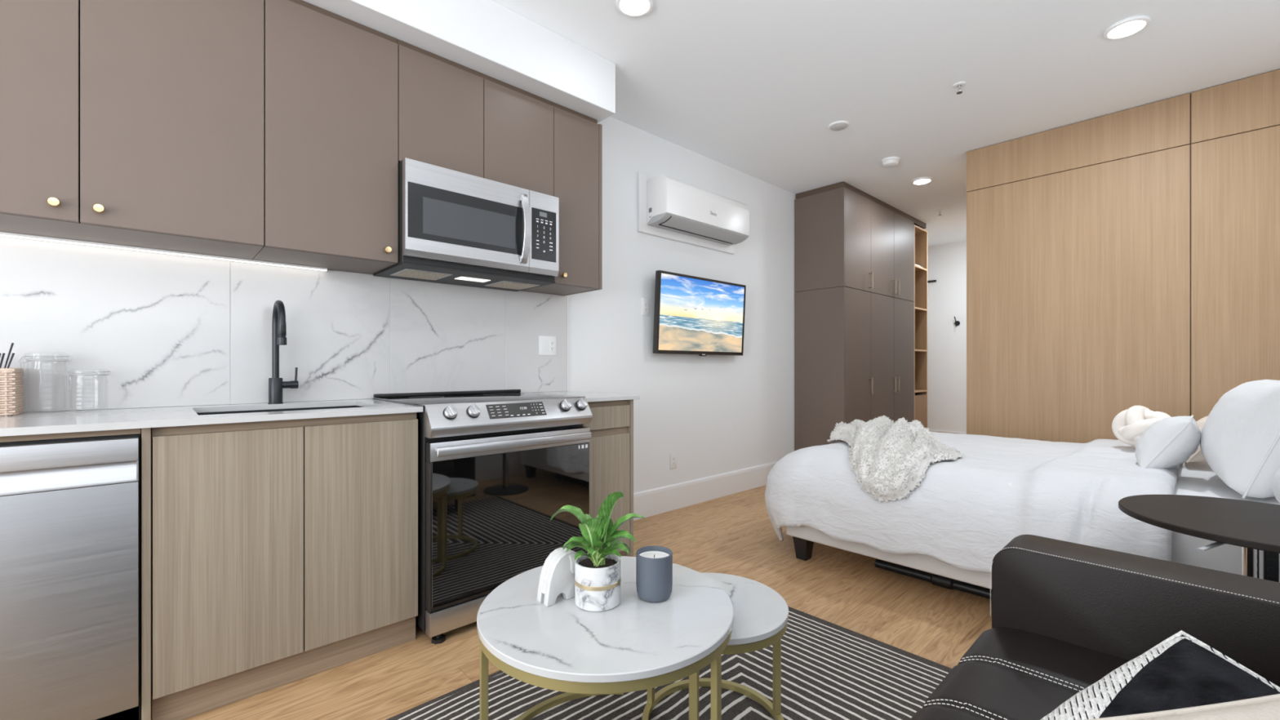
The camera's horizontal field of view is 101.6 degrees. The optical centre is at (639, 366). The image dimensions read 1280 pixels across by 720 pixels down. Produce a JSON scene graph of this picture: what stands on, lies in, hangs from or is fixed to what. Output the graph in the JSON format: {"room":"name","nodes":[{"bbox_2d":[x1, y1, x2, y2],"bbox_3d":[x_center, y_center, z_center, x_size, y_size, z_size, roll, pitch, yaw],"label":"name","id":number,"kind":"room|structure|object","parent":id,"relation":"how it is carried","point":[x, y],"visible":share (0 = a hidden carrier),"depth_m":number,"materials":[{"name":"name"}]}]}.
{"room":"studio apartment","nodes":[
{"label":"studio apartment","id":0,"kind":"room"},
{"bbox_2d":[328,116,795,493],"bbox_3d":[0.223,-0.300,3.954,10.300,2.740,0.100,0,0,-43],"label":"wall","id":1,"kind":"structure","parent":0,"point":[719,414],"depth_m":4.02,"materials":[{"name":"white paint"}]},
{"bbox_2d":[0,0,264,259],"bbox_3d":[-1.816,-0.915,1.710,0.917,0.957,0.398,0,0,-43],"label":"upper cabinet","id":2,"kind":"object","parent":1,"relation":"attached to","point":[137,123],"visible":1,"depth_m":1.67,"materials":[{"name":"beige laminate"}]},
{"bbox_2d":[0,231,327,271],"bbox_3d":[-1.834,-0.431,1.936,1.180,0.010,0.023,0,0,-43],"label":"led strip","id":3,"kind":"object","parent":2,"relation":"attached to","point":[2,233],"visible":1,"depth_m":1.94,"materials":[{"name":"white plastic"}]},
{"bbox_2d":[0,235,568,412],"bbox_3d":[-1.508,-0.143,2.275,2.879,0.602,0.012,0,0,-43],"label":"backsplash","id":4,"kind":"structure","parent":1,"relation":"attached to","point":[169,330],"depth_m":2.13,"materials":[{"name":"white stone"}]},
{"bbox_2d":[538,335,555,355],"bbox_3d":[-0.555,-0.124,3.144,0.122,0.116,0.008,0,0,-43],"label":"wall outlet","id":5,"kind":"object","parent":4,"relation":"attached to","point":[547,344],"visible":1,"depth_m":3.14,"materials":[{"name":"white plastic"}]},
{"bbox_2d":[550,340,554,351],"bbox_3d":[-0.531,-0.124,3.163,0.034,0.068,0.003,0,0,-43],"label":"receptacle","id":6,"kind":"object","parent":5,"relation":"attached to","point":[552,342],"depth_m":3.16,"materials":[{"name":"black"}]},
{"bbox_2d":[252,0,398,274],"bbox_3d":[-1.309,-0.915,2.180,0.462,0.957,0.398,0,0,-43],"label":"upper cabinet","id":7,"kind":"object","parent":1,"relation":"attached to","point":[331,79],"visible":1,"depth_m":2.04,"materials":[{"name":"beige laminate"}]},
{"bbox_2d":[302,0,615,123],"bbox_3d":[-1.791,-1.532,1.685,4.061,0.275,0.493,0,0,-43],"label":"soffit","id":8,"kind":"object","parent":1,"relation":"attached to","point":[487,37],"depth_m":2.42,"materials":[{"name":"white paint"}]},
{"bbox_2d":[396,39,553,195],"bbox_3d":[-0.862,-1.132,2.612,0.776,0.524,0.371,0,0,-43],"label":"upper cabinet","id":9,"kind":"object","parent":1,"relation":"attached to","point":[454,116],"visible":0.66,"depth_m":2.43,"materials":[{"name":"beige laminate"}]},
{"bbox_2d":[373,157,559,291],"bbox_3d":[-0.827,-0.644,2.559,0.758,0.442,0.495,0,0,-43],"label":"microwave","id":10,"kind":"object","parent":9,"relation":"attached to","point":[455,228],"visible":1,"depth_m":2.38,"materials":[{"name":"silver metal"}]},
{"bbox_2d":[522,102,602,295],"bbox_3d":[-0.453,-0.914,2.980,0.320,0.959,0.409,0,0,-43],"label":"upper cabinet","id":11,"kind":"object","parent":1,"relation":"attached to","point":[577,136],"visible":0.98,"depth_m":2.85,"materials":[{"name":"beige laminate"}]},
{"bbox_2d":[641,297,649,315],"bbox_3d":[0.040,-0.421,3.711,0.078,0.122,0.008,0,0,-43],"label":"wall outlet","id":12,"kind":"object","parent":1,"relation":"attached to","point":[645,302],"visible":1,"depth_m":3.71,"materials":[{"name":"white plastic"}]},
{"bbox_2d":[644,302,647,311],"bbox_3d":[0.042,-0.421,3.709,0.034,0.068,0.003,0,0,-43],"label":"receptacle","id":13,"kind":"object","parent":12,"relation":"attached to","point":[645,303],"depth_m":3.71,"materials":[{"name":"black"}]},
{"bbox_2d":[670,453,676,469],"bbox_3d":[0.250,0.708,3.905,0.070,0.115,0.008,0,0,-43],"label":"wall outlet","id":14,"kind":"object","parent":1,"relation":"attached to","point":[673,455],"visible":1,"depth_m":3.90,"materials":[{"name":"white plastic"}]},
{"bbox_2d":[671,456,675,466],"bbox_3d":[0.252,0.708,3.903,0.034,0.068,0.003,0,0,-43],"label":"receptacle","id":15,"kind":"object","parent":14,"relation":"attached to","point":[673,457],"depth_m":3.90,"materials":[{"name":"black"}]},
{"bbox_2d":[637,171,749,253],"bbox_3d":[0.455,-1.152,3.948,1.088,0.420,0.223,0,0,-43],"label":"air conditioner","id":16,"kind":"object","parent":1,"relation":"attached to","point":[670,208],"visible":1,"depth_m":3.78,"materials":[{"name":"white plastic"}]},
{"bbox_2d":[647,212,748,245],"bbox_3d":[0.463,-1.023,3.940,0.945,0.046,0.192,0,0,-43],"label":"outlet","id":17,"kind":"object","parent":16,"relation":"attached to","point":[677,224],"depth_m":3.86,"materials":[{"name":"grey plastic"}]},
{"bbox_2d":[653,270,746,355],"bbox_3d":[0.473,-0.375,4.022,1.012,0.595,0.101,0,0,-43],"label":"television","id":18,"kind":"object","parent":1,"relation":"attached to","point":[693,315],"visible":1,"depth_m":3.94,"materials":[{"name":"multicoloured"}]},
{"bbox_2d":[633,461,777,520],"bbox_3d":[0.520,0.977,4.150,2.658,0.186,0.016,0,0,-43],"label":"baseboard","id":19,"kind":"structure","parent":1,"relation":"attached to","point":[651,502],"depth_m":4.07,"materials":[{"name":"white paint"}]},
{"bbox_2d":[140,484,991,719],"bbox_3d":[1.378,1.120,2.707,10.300,0.100,3.500,0,0,-43],"label":"floor","id":20,"kind":"structure","parent":0,"point":[735,534],"depth_m":2.27,"materials":[{"name":"brown wood"}]},
{"bbox_2d":[0,428,141,719],"bbox_3d":[-1.848,0.622,1.508,0.597,0.894,0.615,0,0,-43],"label":"dishwasher","id":21,"kind":"object","parent":20,"relation":"on","point":[70,503],"visible":0.95,"depth_m":1.40,"materials":[{"name":"silver metal"}]},
{"bbox_2d":[141,427,151,719],"bbox_3d":[-1.627,0.623,1.726,0.020,0.893,0.615,0,0,-43],"label":"filler panel","id":22,"kind":"object","parent":20,"relation":"on","point":[146,433],"visible":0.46,"depth_m":1.50,"materials":[{"name":"brown wood"}]},
{"bbox_2d":[151,412,417,719],"bbox_3d":[-1.342,0.623,1.991,0.754,0.893,0.615,0,0,-43],"label":"base cabinet","id":23,"kind":"object","parent":20,"relation":"on","point":[284,552],"visible":0.92,"depth_m":1.71,"materials":[{"name":"brown wood"}]},
{"bbox_2d":[0,399,422,436],"bbox_3d":[-1.700,0.165,1.654,1.752,0.020,0.661,0,0,-43],"label":"countertop","id":24,"kind":"structure","parent":23,"relation":"on","point":[80,420],"depth_m":1.69,"materials":[{"name":"white stone"}]},
{"bbox_2d":[0,368,23,416],"bbox_3d":[-2.073,0.080,1.621,0.196,0.148,0.157,0,0,-43],"label":"wicker basket","id":25,"kind":"object","parent":24,"relation":"on","point":[11,391],"visible":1,"depth_m":1.63,"materials":[{"name":"beige wicker"}]},
{"bbox_2d":[0,352,4,368],"bbox_3d":[-2.025,0.052,1.645,0.036,0.189,0.016,0,0,-35],"label":"fork","id":26,"kind":"object","parent":25,"relation":"in","point":[3,353],"visible":0.94,"depth_m":1.65,"materials":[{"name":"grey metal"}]},
{"bbox_2d":[0,352,14,387],"bbox_3d":[-1.998,0.052,1.639,0.051,0.189,0.016,0,0,-29],"label":"fork","id":27,"kind":"object","parent":25,"relation":"in","point":[13,353],"visible":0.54,"depth_m":1.64,"materials":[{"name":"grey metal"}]},
{"bbox_2d":[4,342,13,368],"bbox_3d":[-2.039,0.035,1.672,0.048,0.223,0.016,0,0,-36],"label":"fork","id":28,"kind":"object","parent":25,"relation":"in","point":[12,344],"visible":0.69,"depth_m":1.68,"materials":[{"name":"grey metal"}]},
{"bbox_2d":[19,355,71,383],"bbox_3d":[-1.984,0.053,1.747,0.101,0.201,0.100,0,0,-18],"label":"glass jar","id":29,"kind":"object","parent":24,"relation":"on","point":[23,356],"visible":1,"depth_m":1.71,"materials":[{"name":"clear glass"}]},
{"bbox_2d":[63,370,111,391],"bbox_3d":[-1.891,0.081,1.792,0.102,0.145,0.103,0,0,-32],"label":"glass jar","id":30,"kind":"object","parent":24,"relation":"on","point":[105,374],"visible":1,"depth_m":1.76,"materials":[{"name":"clear glass"}]},
{"bbox_2d":[196,405,364,415],"bbox_3d":[-1.334,0.278,1.995,0.581,0.204,0.434,0,0,-43],"label":"sink","id":31,"kind":"object","parent":24,"relation":"in","point":[341,406],"visible":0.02,"depth_m":2.13,"materials":[{"name":"black metal"}]},
{"bbox_2d":[267,300,298,404],"bbox_3d":[-1.451,-0.057,2.142,0.104,0.423,0.192,0,0,-43],"label":"faucet","id":32,"kind":"object","parent":24,"relation":"on","point":[276,384],"visible":1,"depth_m":2.16,"materials":[{"name":"grey metal"}]},
{"bbox_2d":[373,389,592,644],"bbox_3d":[-0.738,0.600,2.473,0.774,0.938,0.708,0,0,-43],"label":"oven range","id":33,"kind":"object","parent":20,"relation":"on","point":[495,467],"visible":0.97,"depth_m":2.16,"materials":[{"name":"black glass"}]},
{"bbox_2d":[373,391,585,406],"bbox_3d":[-0.763,0.150,2.500,0.774,0.008,0.635,0,0,-43],"label":"cooktop","id":34,"kind":"object","parent":33,"relation":"in","point":[430,398],"depth_m":2.41,"materials":[{"name":"grey glass"}]},
{"bbox_2d":[582,399,633,556],"bbox_3d":[-0.374,0.623,2.899,0.338,0.893,0.636,0,0,-43],"label":"base cabinet","id":35,"kind":"object","parent":20,"relation":"on","point":[611,424],"visible":0.29,"depth_m":2.69,"materials":[{"name":"brown wood"}]},
{"bbox_2d":[536,391,639,402],"bbox_3d":[-0.357,0.165,2.897,0.365,0.020,0.661,0,0,-43],"label":"countertop","id":36,"kind":"structure","parent":35,"relation":"on","point":[590,397],"depth_m":2.77,"materials":[{"name":"white stone"}]},
{"bbox_2d":[386,606,951,719],"bbox_3d":[0.069,1.065,1.250,2.300,0.009,1.600,0,0,-43],"label":"rug","id":37,"kind":"object","parent":20,"relation":"on","point":[830,671],"visible":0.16,"depth_m":1.70,"materials":[{"name":"fabric"}]},
{"bbox_2d":[476,555,733,719],"bbox_3d":[-0.086,0.840,1.380,0.658,0.440,0.658,0,0,-43],"label":"coffee table","id":38,"kind":"object","parent":37,"relation":"on","point":[637,644],"visible":0.88,"depth_m":1.22,"materials":[{"name":"white stone"}]},
{"bbox_2d":[537,546,576,606],"bbox_3d":[-0.214,0.558,1.402,0.116,0.123,0.064,0,0,-43],"label":"elephant figurine","id":39,"kind":"object","parent":38,"relation":"on","point":[557,577],"visible":0.86,"depth_m":1.38,"materials":[{"name":"white ceramic"}]},
{"bbox_2d":[550,491,645,612],"bbox_3d":[-0.109,0.476,1.374,0.254,0.286,0.122,0,0,-8],"label":"potted plant","id":40,"kind":"object","parent":38,"relation":"on","point":[597,577],"visible":1,"depth_m":1.35,"materials":[{"name":"plant"}]},
{"bbox_2d":[635,545,672,602],"bbox_3d":[0.038,0.559,1.407,0.098,0.120,0.098,0,0,-43],"label":"candle","id":41,"kind":"object","parent":38,"relation":"on","point":[654,564],"visible":1,"depth_m":1.37,"materials":[{"name":"grey ceramic"}]},
{"bbox_2d":[642,572,788,719],"bbox_3d":[0.215,0.875,1.536,0.427,0.370,0.427,0,0,-43],"label":"coffee table","id":42,"kind":"object","parent":37,"relation":"on","point":[761,615],"visible":0.58,"depth_m":1.54,"materials":[{"name":"white stone"}]},
{"bbox_2d":[794,181,927,450],"bbox_3d":[2.443,-0.300,5.571,2.085,2.736,0.538,0,0,-43],"label":"wardrobe","id":43,"kind":"object","parent":20,"relation":"on","point":[860,293],"visible":0.85,"depth_m":5.01,"materials":[{"name":"brown wood"}]},
{"bbox_2d":[915,266,926,271],"bbox_3d":[3.046,-1.124,6.150,0.377,0.018,0.482,0,0,-43],"label":"shelf","id":44,"kind":"object","parent":43,"relation":"attached to","point":[917,268],"depth_m":6.04,"materials":[{"name":"brown wood"}]},
{"bbox_2d":[786,460,1279,599],"bbox_3d":[2.116,0.781,2.699,1.628,0.578,2.085,0,0,-43],"label":"bed","id":45,"kind":"object","parent":20,"relation":"on","point":[1197,478],"visible":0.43,"depth_m":2.31,"materials":[{"name":"grey fabric"}]},
{"bbox_2d":[764,431,1180,573],"bbox_3d":[1.869,0.706,3.019,1.904,0.580,1.742,0,0,-43],"label":"duvet","id":46,"kind":"object","parent":45,"relation":"on","point":[964,510],"visible":0.61,"depth_m":2.31,"materials":[{"name":"white fabric"}]},
{"bbox_2d":[826,415,964,502],"bbox_3d":[1.422,0.483,3.018,0.602,0.322,1.322,0,0,14],"label":"throw blanket","id":47,"kind":"object","parent":46,"relation":"on","point":[889,459],"visible":1,"depth_m":2.59,"materials":[{"name":"white fabric"}]},
{"bbox_2d":[1111,405,1170,448],"bbox_3d":[2.517,0.317,2.606,0.252,0.242,0.246,0,0,-43],"label":"cushion","id":48,"kind":"object","parent":46,"relation":"on","point":[1128,425],"visible":0.56,"depth_m":2.58,"materials":[{"name":"white fabric"}]},
{"bbox_2d":[1135,414,1200,468],"bbox_3d":[2.289,0.333,2.267,0.334,0.232,0.202,0,0,-43],"label":"cushion","id":49,"kind":"object","parent":46,"relation":"on","point":[1168,442],"visible":0.96,"depth_m":2.17,"materials":[{"name":"white fabric"}]},
{"bbox_2d":[1186,416,1208,462],"bbox_3d":[2.801,0.348,2.567,0.426,0.220,0.196,0,0,-44],"label":"cushion","id":50,"kind":"object","parent":45,"relation":"on","point":[1197,455],"visible":0.12,"depth_m":2.47,"materials":[{"name":"beige fabric"}]},
{"bbox_2d":[1200,379,1279,497],"bbox_3d":[2.502,0.267,2.082,0.744,0.420,0.370,0,0,-43],"label":"pillow","id":51,"kind":"object","parent":45,"relation":"on","point":[1240,441],"visible":0.99,"depth_m":1.91,"materials":[{"name":"white fabric"}]},
{"bbox_2d":[1272,467,1279,502],"bbox_3d":[2.184,0.348,1.660,0.211,0.270,0.275,0,0,41],"label":"pillow","id":52,"kind":"object","parent":45,"relation":"on","point":[1276,482],"visible":1,"depth_m":1.73,"materials":[{"name":"white fabric"}]},
{"bbox_2d":[910,534,1279,719],"bbox_3d":[0.438,0.669,0.355,2.299,0.799,0.866,0,0,-43],"label":"sofa","id":53,"kind":"object","parent":20,"relation":"on","point":[1066,615],"visible":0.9,"depth_m":1.12,"materials":[{"name":"black leather"}]},
{"bbox_2d":[1040,630,1279,719],"bbox_3d":[0.735,0.572,0.662,0.328,0.290,0.411,0,0,-4],"label":"cushion","id":54,"kind":"object","parent":53,"relation":"on","point":[1181,671],"visible":0.88,"depth_m":0.76,"materials":[{"name":"black fabric"}]},
{"bbox_2d":[1084,693,1279,719],"bbox_3d":[0.662,0.521,0.473,0.399,0.295,0.276,0,0,-2],"label":"cushion","id":55,"kind":"object","parent":53,"relation":"on","point":[1268,707],"visible":1,"depth_m":0.60,"materials":[{"name":"fabric"}]},
{"bbox_2d":[1118,494,1279,582],"bbox_3d":[1.688,0.745,1.416,0.607,0.649,0.580,0,0,-43],"label":"side table","id":56,"kind":"object","parent":20,"relation":"on","point":[1254,526],"visible":0.64,"depth_m":1.43,"materials":[{"name":"black wood"}]},
{"bbox_2d":[491,0,1279,246],"bbox_3d":[1.378,-1.720,2.707,10.300,0.100,3.500,0,0,-43],"label":"ceiling","id":57,"kind":"structure","parent":0,"point":[755,88],"depth_m":2.94,"materials":[{"name":"white paint"}]},
{"bbox_2d":[616,0,653,17],"bbox_3d":[-0.025,-1.657,2.396,0.170,0.026,0.170,0,0,-43],"label":"recessed light","id":58,"kind":"object","parent":57,"relation":"in","point":[631,8],"visible":1,"depth_m":2.40,"materials":[{"name":"white plastic"}]},
{"bbox_2d":[828,120,848,130],"bbox_3d":[1.377,-1.662,3.620,0.136,0.016,0.136,0,0,-43],"label":"ceiling vent","id":59,"kind":"object","parent":57,"relation":"in","point":[839,125],"visible":1,"depth_m":3.60,"materials":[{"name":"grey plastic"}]},
{"bbox_2d":[881,156,899,167],"bbox_3d":[2.028,-1.645,4.227,0.136,0.050,0.136,0,0,-43],"label":"smoke detector","id":60,"kind":"object","parent":57,"relation":"attached to","point":[891,162],"visible":1,"depth_m":4.19,"materials":[{"name":"white plastic"}]},
{"bbox_2d":[911,177,933,184],"bbox_3d":[2.529,-1.657,4.686,0.170,0.026,0.170,0,0,-43],"label":"recessed light","id":61,"kind":"object","parent":57,"relation":"in","point":[922,180],"visible":1,"depth_m":4.65,"materials":[{"name":"white plastic"}]},
{"bbox_2d":[913,178,930,184],"bbox_3d":[2.529,-1.656,4.686,0.132,0.024,0.132,0,0,-43],"label":"diffuser","id":62,"kind":"object","parent":61,"relation":"attached to","point":[916,181],"depth_m":4.66,"materials":[{"name":"white plastic"}]},
{"bbox_2d":[952,81,966,94],"bbox_3d":[1.894,-1.645,3.097,0.072,0.050,0.072,0,0,-43],"label":"sprinkler","id":63,"kind":"object","parent":57,"relation":"attached to","point":[958,85],"visible":1,"depth_m":3.09,"materials":[{"name":"white metal"}]},
{"bbox_2d":[1102,15,1150,39],"bbox_3d":[2.391,-1.657,2.569,0.170,0.026,0.170,0,0,-43],"label":"recessed light","id":64,"kind":"object","parent":57,"relation":"in","point":[1127,27],"visible":1,"depth_m":2.55,"materials":[{"name":"white plastic"}]},
{"bbox_2d":[1108,20,1145,38],"bbox_3d":[2.391,-1.656,2.569,0.132,0.024,0.132,0,0,-43],"label":"diffuser","id":65,"kind":"object","parent":64,"relation":"attached to","point":[1122,28],"depth_m":2.55,"materials":[{"name":"white plastic"}]},
{"bbox_2d":[927,240,966,432],"bbox_3d":[5.120,-0.300,6.172,0.100,2.740,3.300,0,0,-43],"label":"wall","id":66,"kind":"structure","parent":0,"point":[946,263],"depth_m":7.11,"materials":[{"name":"white paint"}]},
{"bbox_2d":[928,429,966,434],"bbox_3d":[4.445,0.977,6.815,0.016,0.186,1.440,0,0,-43],"label":"baseboard","id":67,"kind":"structure","parent":66,"relation":"attached to","point":[936,431],"depth_m":7.10,"materials":[{"name":"white paint"}]},
{"bbox_2d":[954,316,959,326],"bbox_3d":[4.242,-0.598,7.000,0.061,0.142,0.068,0,0,-43],"label":"coat hook","id":68,"kind":"object","parent":66,"relation":"attached to","point":[957,322],"visible":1,"depth_m":7.00,"materials":[{"name":"black metal"}]},
{"bbox_3d":[4.379,-0.300,4.500,3.260,2.740,1.853,0,0,-43],"label":"wall partition","id":69,"kind":"structure","parent":0,"visible":0},
{"bbox_2d":[966,69,1279,443],"bbox_3d":[4.112,-0.300,4.258,2.580,2.736,1.850,0,0,-43],"label":"wall","id":70,"kind":"structure","parent":69,"relation":"attached to","point":[1117,262],"depth_m":3.41,"materials":[{"name":"brown wood"}]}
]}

